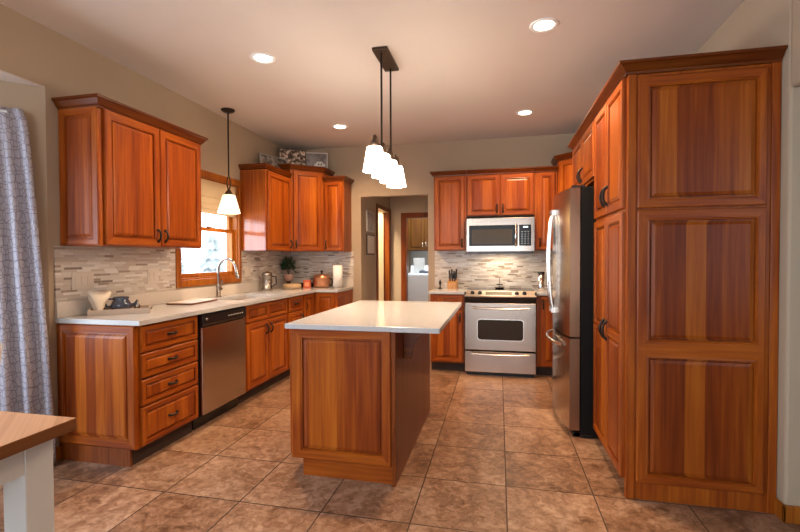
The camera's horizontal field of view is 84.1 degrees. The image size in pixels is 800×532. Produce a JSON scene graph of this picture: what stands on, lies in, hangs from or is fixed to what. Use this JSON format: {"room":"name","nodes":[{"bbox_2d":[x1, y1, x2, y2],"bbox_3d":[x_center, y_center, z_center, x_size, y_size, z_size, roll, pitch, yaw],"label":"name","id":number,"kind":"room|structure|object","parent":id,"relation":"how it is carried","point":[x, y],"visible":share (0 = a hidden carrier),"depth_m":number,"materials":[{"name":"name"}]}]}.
{"room":"kitchen","nodes":[
{"label":"kitchen","id":0,"kind":"room"},
{"bbox_2d":[0,80,49,356],"bbox_3d":[-2.826,0.070,2.490,1.357,2.375,0.128,-1,1,-32],"label":"wall","id":1,"kind":"structure","parent":0,"point":[29,98],"depth_m":2.77,"materials":[{"name":"paint"}]},
{"bbox_2d":[0,106,55,462],"bbox_3d":[-2.674,0.148,2.413,1.246,2.160,0.054,-1,1,-32],"label":"curtain","id":2,"kind":"object","parent":1,"relation":"hanging from","point":[25,371],"visible":0.81,"depth_m":2.66,"materials":[{"name":"fabric"}]},
{"bbox_2d":[0,3,282,446],"bbox_3d":[-2.509,-0.107,1.797,0.130,2.752,9.020,0,1,13],"label":"wall","id":3,"kind":"structure","parent":0,"point":[30,50],"depth_m":3.00,"materials":[{"name":"paint"}]},
{"bbox_2d":[56,446,60,460],"bbox_3d":[-2.203,1.206,2.845,0.014,0.085,0.050,0,1,13],"label":"baseboard","id":4,"kind":"structure","parent":3,"relation":"attached to","point":[58,449],"depth_m":2.85,"materials":[{"name":"brown wood"}]},
{"bbox_2d":[54,246,175,301],"bbox_3d":[-2.089,0.040,3.361,0.009,0.356,1.080,0,1,13],"label":"tile backsplash","id":5,"kind":"structure","parent":3,"relation":"attached to","point":[121,271],"depth_m":3.27,"materials":[{"name":"tile"}]},
{"bbox_2d":[72,272,93,289],"bbox_3d":[-2.155,0.100,3.018,0.009,0.116,0.162,0,1,13],"label":"light switch","id":6,"kind":"object","parent":5,"relation":"attached to","point":[80,280],"visible":1,"depth_m":3.01,"materials":[{"name":"beige plastic"}]},
{"bbox_2d":[147,269,158,283],"bbox_3d":[-2.020,0.085,3.628,0.009,0.116,0.116,0,1,13],"label":"wall outlet","id":7,"kind":"object","parent":5,"relation":"attached to","point":[152,274],"visible":1,"depth_m":3.62,"materials":[{"name":"beige plastic"}]},
{"bbox_2d":[51,93,207,248],"bbox_3d":[-1.921,-0.609,3.307,0.356,0.939,1.071,0,1,13],"label":"upper cabinet","id":8,"kind":"object","parent":3,"relation":"attached to","point":[130,177],"visible":1,"depth_m":2.97,"materials":[{"name":"brown wood"}]},
{"bbox_2d":[175,169,241,287],"bbox_3d":[-1.922,-0.369,4.388,0.150,1.105,1.008,0,1,13],"label":"window","id":9,"kind":"structure","parent":3,"relation":"in","point":[233,228],"depth_m":4.63,"materials":[{"name":"brown wood"}]},
{"bbox_2d":[201,178,236,217],"bbox_3d":[-1.874,-0.679,4.383,0.017,0.325,0.871,0,1,13],"label":"roman shade","id":10,"kind":"object","parent":9,"relation":"attached to","point":[212,192],"visible":0.34,"depth_m":4.41,"materials":[{"name":"beige fabric"}]},
{"bbox_2d":[238,163,292,250],"bbox_3d":[-1.520,-0.643,5.106,0.356,0.939,0.627,0,1,13],"label":"upper cabinet","id":11,"kind":"object","parent":3,"relation":"attached to","point":[266,220],"visible":1,"depth_m":4.86,"materials":[{"name":"brown wood"}]},
{"bbox_2d":[258,152,287,167],"bbox_3d":[-1.507,-1.218,5.320,0.056,0.200,0.440,0,1,31],"label":"picture frame","id":12,"kind":"object","parent":11,"relation":"on","point":[263,158],"visible":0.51,"depth_m":5.29,"materials":[{"name":"silver metal"}]},
{"bbox_2d":[240,251,290,282],"bbox_3d":[-1.621,0.000,5.461,0.009,0.356,1.200,0,1,13],"label":"tile backsplash","id":13,"kind":"structure","parent":3,"relation":"attached to","point":[260,262],"depth_m":5.32,"materials":[{"name":"tile"}]},
{"bbox_2d":[244,266,250,276],"bbox_3d":[-1.715,0.059,4.994,0.009,0.116,0.116,0,1,13],"label":"wall outlet","id":14,"kind":"object","parent":13,"relation":"attached to","point":[247,269],"visible":1,"depth_m":4.99,"materials":[{"name":"beige plastic"}]},
{"bbox_2d":[0,0,744,149],"bbox_3d":[0.416,-1.564,2.900,7.700,0.100,12.500,0,1,13],"label":"ceiling","id":15,"kind":"structure","parent":0,"point":[467,68],"depth_m":3.13,"materials":[{"name":"paint"}]},
{"bbox_2d":[217,107,240,213],"bbox_3d":[-1.687,-1.028,4.362,0.216,1.012,0.216,0,1,13],"label":"pendant","id":16,"kind":"object","parent":15,"relation":"hanging from","point":[228,204],"visible":1,"depth_m":4.33,"materials":[{"name":"white glass"}]},
{"bbox_2d":[250,52,275,63],"bbox_3d":[-0.998,-1.512,3.230,0.180,0.006,0.180,0,1,13],"label":"recessed light","id":17,"kind":"object","parent":15,"relation":"in","point":[260,57],"visible":1,"depth_m":3.22,"materials":[{"name":"white"}]},
{"bbox_2d":[332,124,347,128],"bbox_3d":[-0.665,-1.545,4.921,0.180,0.006,0.180,0,1,13],"label":"recessed light","id":18,"kind":"object","parent":15,"relation":"in","point":[336,126],"visible":1,"depth_m":4.91,"materials":[{"name":"white glass"}]},
{"bbox_2d":[363,46,405,187],"bbox_3d":[-0.100,-1.076,3.250,0.156,0.885,0.796,0,1,13],"label":"pendant","id":19,"kind":"object","parent":15,"relation":"hanging from","point":[379,162],"visible":1,"depth_m":3.12,"materials":[{"name":"white glass"}]},
{"bbox_2d":[371,134,377,145],"bbox_3d":[-0.166,-0.834,2.956,0.052,0.097,0.080,0,1,13],"label":"socket","id":20,"kind":"object","parent":19,"relation":"attached to","point":[374,139],"depth_m":2.92,"materials":[{"name":"brown metal"}]},
{"bbox_2d":[388,148,392,159],"bbox_3d":[-0.080,-0.841,3.344,0.052,0.097,0.080,0,1,13],"label":"socket","id":21,"kind":"object","parent":19,"relation":"attached to","point":[390,149],"depth_m":3.34,"materials":[{"name":"brown metal"}]},
{"bbox_2d":[516,110,533,115],"bbox_3d":[1.259,-1.543,4.468,0.180,0.006,0.180,0,1,13],"label":"recessed light","id":22,"kind":"object","parent":15,"relation":"in","point":[521,112],"visible":1,"depth_m":4.46,"materials":[{"name":"white"}]},
{"bbox_2d":[529,17,558,32],"bbox_3d":[0.905,-1.511,2.786,0.180,0.006,0.180,0,1,13],"label":"recessed light","id":23,"kind":"object","parent":15,"relation":"in","point":[546,24],"visible":1,"depth_m":2.78,"materials":[{"name":"white"}]},
{"bbox_2d":[364,197,409,300],"bbox_3d":[-0.171,-0.224,7.627,0.100,2.752,3.380,0,1,13],"label":"wall","id":24,"kind":"structure","parent":0,"point":[370,281],"depth_m":6.34,"materials":[{"name":"paint"}]},
{"bbox_2d":[366,210,374,232],"bbox_3d":[-0.415,-0.626,6.259,0.018,0.290,0.380,0,1,13],"label":"wall picture","id":25,"kind":"object","parent":24,"relation":"attached to","point":[370,216],"visible":1,"depth_m":6.22,"materials":[{"name":"beige paper"}]},
{"bbox_2d":[368,212,373,230],"bbox_3d":[-0.409,-0.626,6.258,0.006,0.246,0.330,0,1,13],"label":"print","id":26,"kind":"object","parent":25,"relation":"attached to","point":[370,214],"depth_m":6.25},
{"bbox_2d":[366,234,374,254],"bbox_3d":[-0.414,-0.301,6.265,0.018,0.290,0.380,0,1,13],"label":"wall picture","id":27,"kind":"object","parent":24,"relation":"attached to","point":[370,239],"visible":1,"depth_m":6.22,"materials":[{"name":"beige paper"}]},
{"bbox_2d":[368,235,374,252],"bbox_3d":[-0.408,-0.301,6.264,0.006,0.246,0.330,0,1,13],"label":"print","id":28,"kind":"object","parent":27,"relation":"attached to","point":[371,238],"depth_m":6.27,"materials":[{"name":"beige paper"}]},
{"bbox_2d":[376,203,390,300],"bbox_3d":[-0.561,0.114,7.069,0.654,2.100,0.840,0,1,13],"label":"door","id":29,"kind":"structure","parent":24,"relation":"in","point":[383,221],"depth_m":7.32,"materials":[{"name":"brown wood"}]},
{"bbox_2d":[0,359,799,531],"bbox_3d":[0.426,1.287,2.953,7.700,0.100,12.500,0,1,13],"label":"floor","id":30,"kind":"structure","parent":0,"point":[490,453],"depth_m":2.51,"materials":[{"name":"tile"}]},
{"bbox_2d":[0,342,2,363],"bbox_3d":[-2.228,0.815,2.095,0.400,0.898,0.434,0,1,13],"label":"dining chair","id":31,"kind":"object","parent":30,"relation":"on","point":[1,344],"visible":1,"depth_m":2.24,"materials":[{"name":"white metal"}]},
{"bbox_2d":[0,411,76,531],"bbox_3d":[-1.698,0.904,0.783,0.895,0.762,1.655,0,1,13],"label":"dining table","id":32,"kind":"object","parent":30,"relation":"on","point":[26,439],"visible":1,"depth_m":1.39,"materials":[{"name":"brown wood"}]},
{"bbox_2d":[57,315,197,466],"bbox_3d":[-1.828,0.801,3.066,0.640,0.884,0.584,0,1,13],"label":"base cabinet","id":33,"kind":"object","parent":30,"relation":"on","point":[131,392],"visible":0.97,"depth_m":2.81,"materials":[{"name":"brown wood"}]},
{"bbox_2d":[192,306,245,430],"bbox_3d":[-1.688,0.791,3.646,0.606,0.878,0.596,0,1,13],"label":"dishwasher","id":34,"kind":"object","parent":30,"relation":"on","point":[221,334],"visible":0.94,"depth_m":3.52,"materials":[{"name":"silver metal"}]},
{"bbox_2d":[237,298,286,404],"bbox_3d":[-1.543,0.776,4.345,0.640,0.884,0.820,0,1,13],"label":"base cabinet","id":35,"kind":"object","parent":30,"relation":"on","point":[265,331],"visible":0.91,"depth_m":4.23,"materials":[{"name":"brown wood"}]},
{"bbox_2d":[281,295,304,379],"bbox_3d":[-1.413,0.765,4.928,0.640,0.884,0.370,0,1,13],"label":"base cabinet","id":36,"kind":"object","parent":30,"relation":"on","point":[295,303],"visible":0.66,"depth_m":4.78,"materials":[{"name":"brown wood"}]},
{"bbox_2d":[302,289,352,316],"bbox_3d":[-1.153,0.753,5.527,0.887,0.884,0.908,0,1,13],"label":"base cabinet","id":37,"kind":"object","parent":30,"relation":"on","point":[314,303],"visible":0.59,"depth_m":5.31,"materials":[{"name":"brown wood"}]},
{"bbox_2d":[55,278,353,325],"bbox_3d":[-1.409,0.266,4.353,0.903,0.135,3.303,0,1,13],"label":"countertop","id":38,"kind":"structure","parent":37,"relation":"on","point":[71,311],"depth_m":3.63,"materials":[{"name":"stone"}]},
{"bbox_2d":[87,304,151,315],"bbox_3d":[-1.952,0.307,3.105,0.382,0.044,0.230,-1,1,-27],"label":"serving tray","id":39,"kind":"object","parent":38,"relation":"on","point":[143,309],"visible":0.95,"depth_m":3.01,"materials":[{"name":"beige wood"}]},
{"bbox_2d":[88,290,111,309],"bbox_3d":[-2.059,0.243,3.037,0.072,0.154,0.158,0,1,33],"label":"bowl","id":40,"kind":"object","parent":39,"relation":"on","point":[98,299],"visible":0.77,"depth_m":3.01,"materials":[{"name":"beige ceramic"}]},
{"bbox_2d":[105,296,137,308],"bbox_3d":[-1.974,0.268,3.141,0.172,0.099,0.134,0,1,-5],"label":"teapot","id":41,"kind":"object","parent":39,"relation":"on","point":[120,302],"visible":0.83,"depth_m":3.10,"materials":[{"name":"blue ceramic"}]},
{"bbox_2d":[134,299,139,307],"bbox_3d":[-1.906,0.277,3.217,0.040,0.077,0.040,0,1,13],"label":"bottle","id":42,"kind":"object","parent":39,"relation":"on","point":[137,305],"visible":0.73,"depth_m":3.21,"materials":[{"name":"silver metal"}]},
{"bbox_2d":[166,298,216,304],"bbox_3d":[-1.787,0.307,3.826,0.240,0.016,0.420,0,1,7],"label":"cutting board","id":43,"kind":"object","parent":38,"relation":"on","point":[195,301],"visible":1,"depth_m":3.75,"materials":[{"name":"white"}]},
{"bbox_2d":[215,258,239,296],"bbox_3d":[-1.680,0.111,4.352,0.269,0.387,0.098,0,1,13],"label":"faucet","id":44,"kind":"object","parent":38,"relation":"on","point":[219,288],"visible":1,"depth_m":4.34,"materials":[{"name":"silver metal"}]},
{"bbox_2d":[228,297,257,299],"bbox_3d":[-1.541,0.426,4.363,0.355,0.184,0.630,0,1,13],"label":"sink","id":45,"kind":"object","parent":38,"relation":"in","point":[241,298],"visible":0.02,"depth_m":4.68,"materials":[{"name":"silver metal"}]},
{"bbox_2d":[261,272,276,290],"bbox_3d":[-1.534,0.180,5.182,0.171,0.218,0.127,0,1,13],"label":"press","id":46,"kind":"object","parent":38,"relation":"on","point":[266,281],"visible":1,"depth_m":5.14,"materials":[{"name":"silver metal"}]},
{"bbox_2d":[280,257,296,283],"bbox_3d":[-1.442,0.074,5.721,0.218,0.409,0.216,0,1,13],"label":"potted plant","id":47,"kind":"object","parent":38,"relation":"on","point":[288,277],"visible":0.94,"depth_m":5.69,"materials":[{"name":"green plant"}]},
{"bbox_2d":[283,283,300,288],"bbox_3d":[-1.345,0.252,5.530,0.224,0.060,0.224,0,1,13],"label":"cake stand","id":48,"kind":"object","parent":38,"relation":"on","point":[288,285],"visible":0.97,"depth_m":5.44,"materials":[{"name":"beige wood"}]},
{"bbox_2d":[303,280,310,287],"bbox_3d":[-1.186,0.229,5.669,0.094,0.100,0.068,0,1,-2],"label":"tin","id":49,"kind":"object","parent":38,"relation":"on","point":[306,283],"visible":1,"depth_m":5.64,"materials":[{"name":"orange metal"}]},
{"bbox_2d":[310,270,332,287],"bbox_3d":[-1.020,0.166,5.741,0.247,0.222,0.238,-1,1,-30],"label":"copper pot","id":50,"kind":"object","parent":38,"relation":"on","point":[321,280],"visible":0.98,"depth_m":5.66,"materials":[{"name":"brown metal"}]},
{"bbox_2d":[332,263,343,287],"bbox_3d":[-0.796,0.116,5.672,0.150,0.322,0.149,0,1,13],"label":"paper towel","id":51,"kind":"object","parent":38,"relation":"on","point":[337,269],"visible":0.99,"depth_m":5.62,"materials":[{"name":"white paper"}]},
{"bbox_2d":[290,329,429,486],"bbox_3d":[-0.128,0.793,3.166,0.894,0.884,1.276,0,1,13],"label":"base cabinet","id":52,"kind":"object","parent":30,"relation":"on","point":[360,400],"visible":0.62,"depth_m":2.57,"materials":[{"name":"brown wood"}]},
{"bbox_2d":[285,300,461,333],"bbox_3d":[-0.073,0.336,3.171,0.905,0.030,1.428,0,1,13],"label":"countertop","id":53,"kind":"structure","parent":52,"relation":"on","point":[362,315],"depth_m":2.78,"materials":[{"name":"stone"}]},
{"bbox_2d":[408,265,427,301],"bbox_3d":[0.497,0.565,8.446,0.690,1.140,0.680,0,1,13],"label":"washing machine","id":54,"kind":"object","parent":30,"relation":"on","point":[417,282],"visible":0.26,"depth_m":8.14,"materials":[{"name":"white metal"}]},
{"bbox_2d":[413,258,424,272],"bbox_3d":[0.365,-0.010,8.423,0.200,0.280,0.120,0,1,13],"label":"box","id":55,"kind":"object","parent":54,"relation":"on","point":[418,263],"visible":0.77,"depth_m":8.37,"materials":[{"name":"white cardboard"}]},
{"bbox_2d":[430,294,464,370],"bbox_3d":[0.593,0.751,5.270,0.384,0.884,0.654,0,1,13],"label":"base cabinet","id":56,"kind":"object","parent":30,"relation":"on","point":[447,348],"visible":0.66,"depth_m":4.98,"materials":[{"name":"brown wood"}]},
{"bbox_2d":[428,288,467,293],"bbox_3d":[0.586,0.294,5.272,0.403,0.030,0.643,0,1,13],"label":"countertop","id":57,"kind":"structure","parent":56,"relation":"on","point":[435,290],"depth_m":5.00,"materials":[{"name":"stone"}]},
{"bbox_2d":[447,269,457,288],"bbox_3d":[0.644,0.156,5.424,0.116,0.241,0.140,0,1,13],"label":"knife block","id":58,"kind":"object","parent":57,"relation":"on","point":[452,283],"visible":0.99,"depth_m":5.39,"materials":[{"name":"brown wood"}]},
{"bbox_2d":[464,287,536,376],"bbox_3d":[1.145,0.731,5.087,0.762,0.928,0.745,0,1,13],"label":"electric range","id":59,"kind":"object","parent":30,"relation":"on","point":[500,324],"visible":1,"depth_m":4.78,"materials":[{"name":"silver metal"}]},
{"bbox_2d":[495,277,504,288],"bbox_3d":[1.193,0.199,5.312,0.124,0.140,0.123,0,1,13],"label":"spoon rest","id":60,"kind":"object","parent":59,"relation":"on","point":[499,284],"visible":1,"depth_m":5.29,"materials":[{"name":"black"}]},
{"bbox_2d":[467,287,533,290],"bbox_3d":[1.163,0.283,5.166,0.756,0.022,0.567,0,1,13],"label":"cooktop","id":61,"kind":"object","parent":59,"relation":"in","point":[470,288],"depth_m":5.14,"materials":[{"name":"black metal"}]},
{"bbox_2d":[536,296,552,375],"bbox_3d":[1.751,0.752,5.012,0.440,0.884,0.654,0,1,13],"label":"base cabinet","id":62,"kind":"object","parent":30,"relation":"on","point":[544,317],"visible":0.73,"depth_m":4.76,"materials":[{"name":"brown wood"}]},
{"bbox_2d":[533,289,552,295],"bbox_3d":[1.762,0.295,5.010,0.469,0.030,0.643,0,1,13],"label":"countertop","id":63,"kind":"structure","parent":62,"relation":"on","point":[539,292],"depth_m":4.77,"materials":[{"name":"stone"}]},
{"bbox_2d":[538,272,544,289],"bbox_3d":[1.635,0.172,5.132,0.078,0.212,0.078,0,1,13],"label":"travel mug","id":64,"kind":"object","parent":63,"relation":"on","point":[541,275],"visible":0.87,"depth_m":5.10,"materials":[{"name":"silver metal"}]},
{"bbox_2d":[546,185,598,437],"bbox_3d":[1.652,0.319,3.524,0.927,1.806,0.905,0,1,13],"label":"refrigerator","id":65,"kind":"object","parent":30,"relation":"on","point":[571,217],"visible":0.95,"depth_m":3.17,"materials":[{"name":"silver metal"}]},
{"bbox_2d":[589,45,787,513],"bbox_3d":[1.595,0.083,2.634,0.748,2.312,0.808,0,1,13],"label":"pantry cabinet","id":66,"kind":"object","parent":30,"relation":"on","point":[687,147],"visible":1,"depth_m":2.28,"materials":[{"name":"brown wood"}]},
{"bbox_2d":[390,196,427,300],"bbox_3d":[0.360,-0.221,7.365,1.050,2.752,0.120,0,1,13],"label":"wall","id":67,"kind":"structure","parent":0,"point":[410,204],"depth_m":7.39,"materials":[{"name":"paint"}]},
{"bbox_2d":[401,212,427,300],"bbox_3d":[0.450,0.138,7.348,0.855,2.035,0.148,0,1,13],"label":"door frame","id":68,"kind":"structure","parent":67,"relation":"in","point":[404,221],"depth_m":7.36,"materials":[{"name":"brown wood"}]},
{"bbox_2d":[410,251,427,270],"bbox_3d":[0.741,-0.254,9.078,1.050,2.752,0.150,0,1,13],"label":"wall","id":69,"kind":"structure","parent":0,"point":[413,254],"depth_m":9.08,"materials":[{"name":"grey paint"}]},
{"bbox_2d":[408,218,427,250],"bbox_3d":[0.674,-0.662,8.797,1.000,0.720,0.392,0,1,13],"label":"laundry cabinet","id":70,"kind":"object","parent":69,"relation":"attached to","point":[417,228],"visible":0.47,"depth_m":8.70,"materials":[{"name":"brown wood"}]},
{"bbox_2d":[306,134,573,358],"bbox_3d":[0.539,-0.190,5.671,4.397,2.752,0.130,0,1,13],"label":"wall","id":71,"kind":"structure","parent":0,"point":[417,160],"depth_m":5.63,"materials":[{"name":"paint"}]},
{"bbox_2d":[273,163,334,251],"bbox_3d":[-1.247,-0.712,5.655,0.650,1.054,0.652,0,1,13],"label":"upper cabinet","id":72,"kind":"object","parent":71,"relation":"attached to","point":[307,184],"visible":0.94,"depth_m":5.48,"materials":[{"name":"brown wood"}]},
{"bbox_2d":[278,148,305,164],"bbox_3d":[-1.359,-1.361,5.614,0.340,0.245,0.064,-1,1,-25],"label":"picture frame","id":73,"kind":"object","parent":72,"relation":"on","point":[293,156],"visible":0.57,"depth_m":5.62,"materials":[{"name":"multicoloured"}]},
{"bbox_2d":[306,152,327,167],"bbox_3d":[-1.091,-1.360,5.766,0.300,0.235,0.062,0,1,-9],"label":"picture frame","id":74,"kind":"object","parent":72,"relation":"on","point":[312,158],"visible":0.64,"depth_m":5.77,"materials":[{"name":"beige"}]},
{"bbox_2d":[291,252,353,278],"bbox_3d":[-1.047,-0.012,5.954,0.897,0.356,0.011,0,1,13],"label":"tile backsplash","id":75,"kind":"structure","parent":71,"relation":"attached to","point":[308,264],"depth_m":5.95,"materials":[{"name":"tile"}]},
{"bbox_2d":[322,176,353,251],"bbox_3d":[-0.788,-0.656,5.704,0.310,0.937,0.358,0,1,13],"label":"upper cabinet","id":76,"kind":"object","parent":71,"relation":"attached to","point":[337,189],"visible":1,"depth_m":5.58,"materials":[{"name":"brown wood"}]},
{"bbox_2d":[430,170,466,250],"bbox_3d":[0.599,-0.656,5.395,0.430,0.937,0.358,0,1,13],"label":"upper cabinet","id":77,"kind":"object","parent":71,"relation":"attached to","point":[450,187],"visible":0.9,"depth_m":5.25,"materials":[{"name":"brown wood"}]},
{"bbox_2d":[435,250,552,288],"bbox_3d":[1.492,0.042,5.389,2.149,0.462,0.012,0,1,13],"label":"tile backsplash","id":78,"kind":"structure","parent":71,"relation":"attached to","point":[520,270],"depth_m":5.46,"materials":[{"name":"tile"}]},
{"bbox_2d":[466,167,534,216],"bbox_3d":[1.187,-0.854,5.260,0.769,0.540,0.358,0,1,13],"label":"upper cabinet","id":79,"kind":"object","parent":71,"relation":"attached to","point":[499,191],"visible":0.99,"depth_m":5.12,"materials":[{"name":"brown wood"}]},
{"bbox_2d":[466,215,534,253],"bbox_3d":[1.177,-0.363,5.219,0.760,0.430,0.439,0,1,13],"label":"microwave","id":80,"kind":"object","parent":79,"relation":"attached to","point":[514,234],"visible":1,"depth_m":5.05,"materials":[{"name":"silver metal"}]},
{"bbox_2d":[535,166,557,249],"bbox_3d":[1.684,-0.655,5.153,0.243,0.937,0.358,0,1,13],"label":"upper cabinet","id":81,"kind":"object","parent":71,"relation":"attached to","point":[545,176],"visible":0.81,"depth_m":5.02,"materials":[{"name":"brown wood"}]},
{"bbox_2d":[551,152,572,193],"bbox_3d":[2.086,-0.709,4.848,0.754,1.054,0.777,0,1,13],"label":"upper cabinet","id":82,"kind":"object","parent":71,"relation":"attached to","point":[564,162],"visible":0.11,"depth_m":4.91,"materials":[{"name":"brown wood"}]},
{"bbox_2d":[694,0,799,505],"bbox_3d":[1.656,-0.105,0.869,0.130,2.752,9.020,0,1,13],"label":"wall","id":83,"kind":"structure","parent":0,"point":[755,23],"depth_m":2.15,"materials":[{"name":"paint"}]},
{"bbox_2d":[567,112,594,186],"bbox_3d":[1.788,-0.857,3.497,0.748,0.467,0.992,0,1,13],"label":"upper cabinet","id":84,"kind":"object","parent":83,"relation":"attached to","point":[582,142],"visible":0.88,"depth_m":3.42,"materials":[{"name":"brown wood"}]},
{"bbox_3d":[3.051,-0.129,1.928,2.133,2.752,0.105,0,1,13],"label":"wall","id":85,"kind":"structure","parent":0,"visible":0},
{"bbox_2d":[774,498,799,523],"bbox_3d":[2.963,1.204,1.944,2.244,0.085,0.074,0,1,13],"label":"baseboard","id":86,"kind":"structure","parent":85,"relation":"attached to","point":[785,513],"depth_m":2.15,"materials":[{"name":"brown wood"}]},
{"label":"outside","id":87,"kind":"structure","parent":0,"visible":0},
{"bbox_3d":[-27.137,1.328,31.686,58.800,0.050,70.000,0,1,13],"label":"snow ground","id":88,"kind":"structure","parent":87,"visible":0},
{"bbox_2d":[181,255,185,273],"bbox_3d":[-8.563,0.182,16.848,1.640,2.659,1.528,-1,1,-34],"label":"conifer","id":89,"kind":"object","parent":88,"relation":"on","point":[182,259],"visible":0.08,"depth_m":16.86,"materials":[{"name":"white plant"}]},
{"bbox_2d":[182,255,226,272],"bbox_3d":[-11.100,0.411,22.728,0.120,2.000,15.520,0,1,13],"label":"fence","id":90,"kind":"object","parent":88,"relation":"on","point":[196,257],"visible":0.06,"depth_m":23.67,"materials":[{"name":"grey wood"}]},
{"bbox_2d":[197,225,226,272],"bbox_3d":[-7.781,-0.210,18.523,1.814,3.375,1.914,-1,1,-45],"label":"conifer","id":91,"kind":"object","parent":88,"relation":"on","point":[212,257],"visible":0.51,"depth_m":18.19,"materials":[{"name":"white plant"}]},
{"bbox_3d":[-3.449,0.122,-0.193,1.100,2.375,4.720,0,1,13],"label":"wall","id":92,"kind":"structure","parent":0,"visible":0},
{"bbox_2d":[0,70,43,86],"bbox_3d":[-3.191,-1.097,0.971,1.098,0.032,4.050,0,1,13],"label":"trim","id":93,"kind":"structure","parent":92,"relation":"attached to","point":[4,76],"depth_m":2.65,"materials":[{"name":"paint"}]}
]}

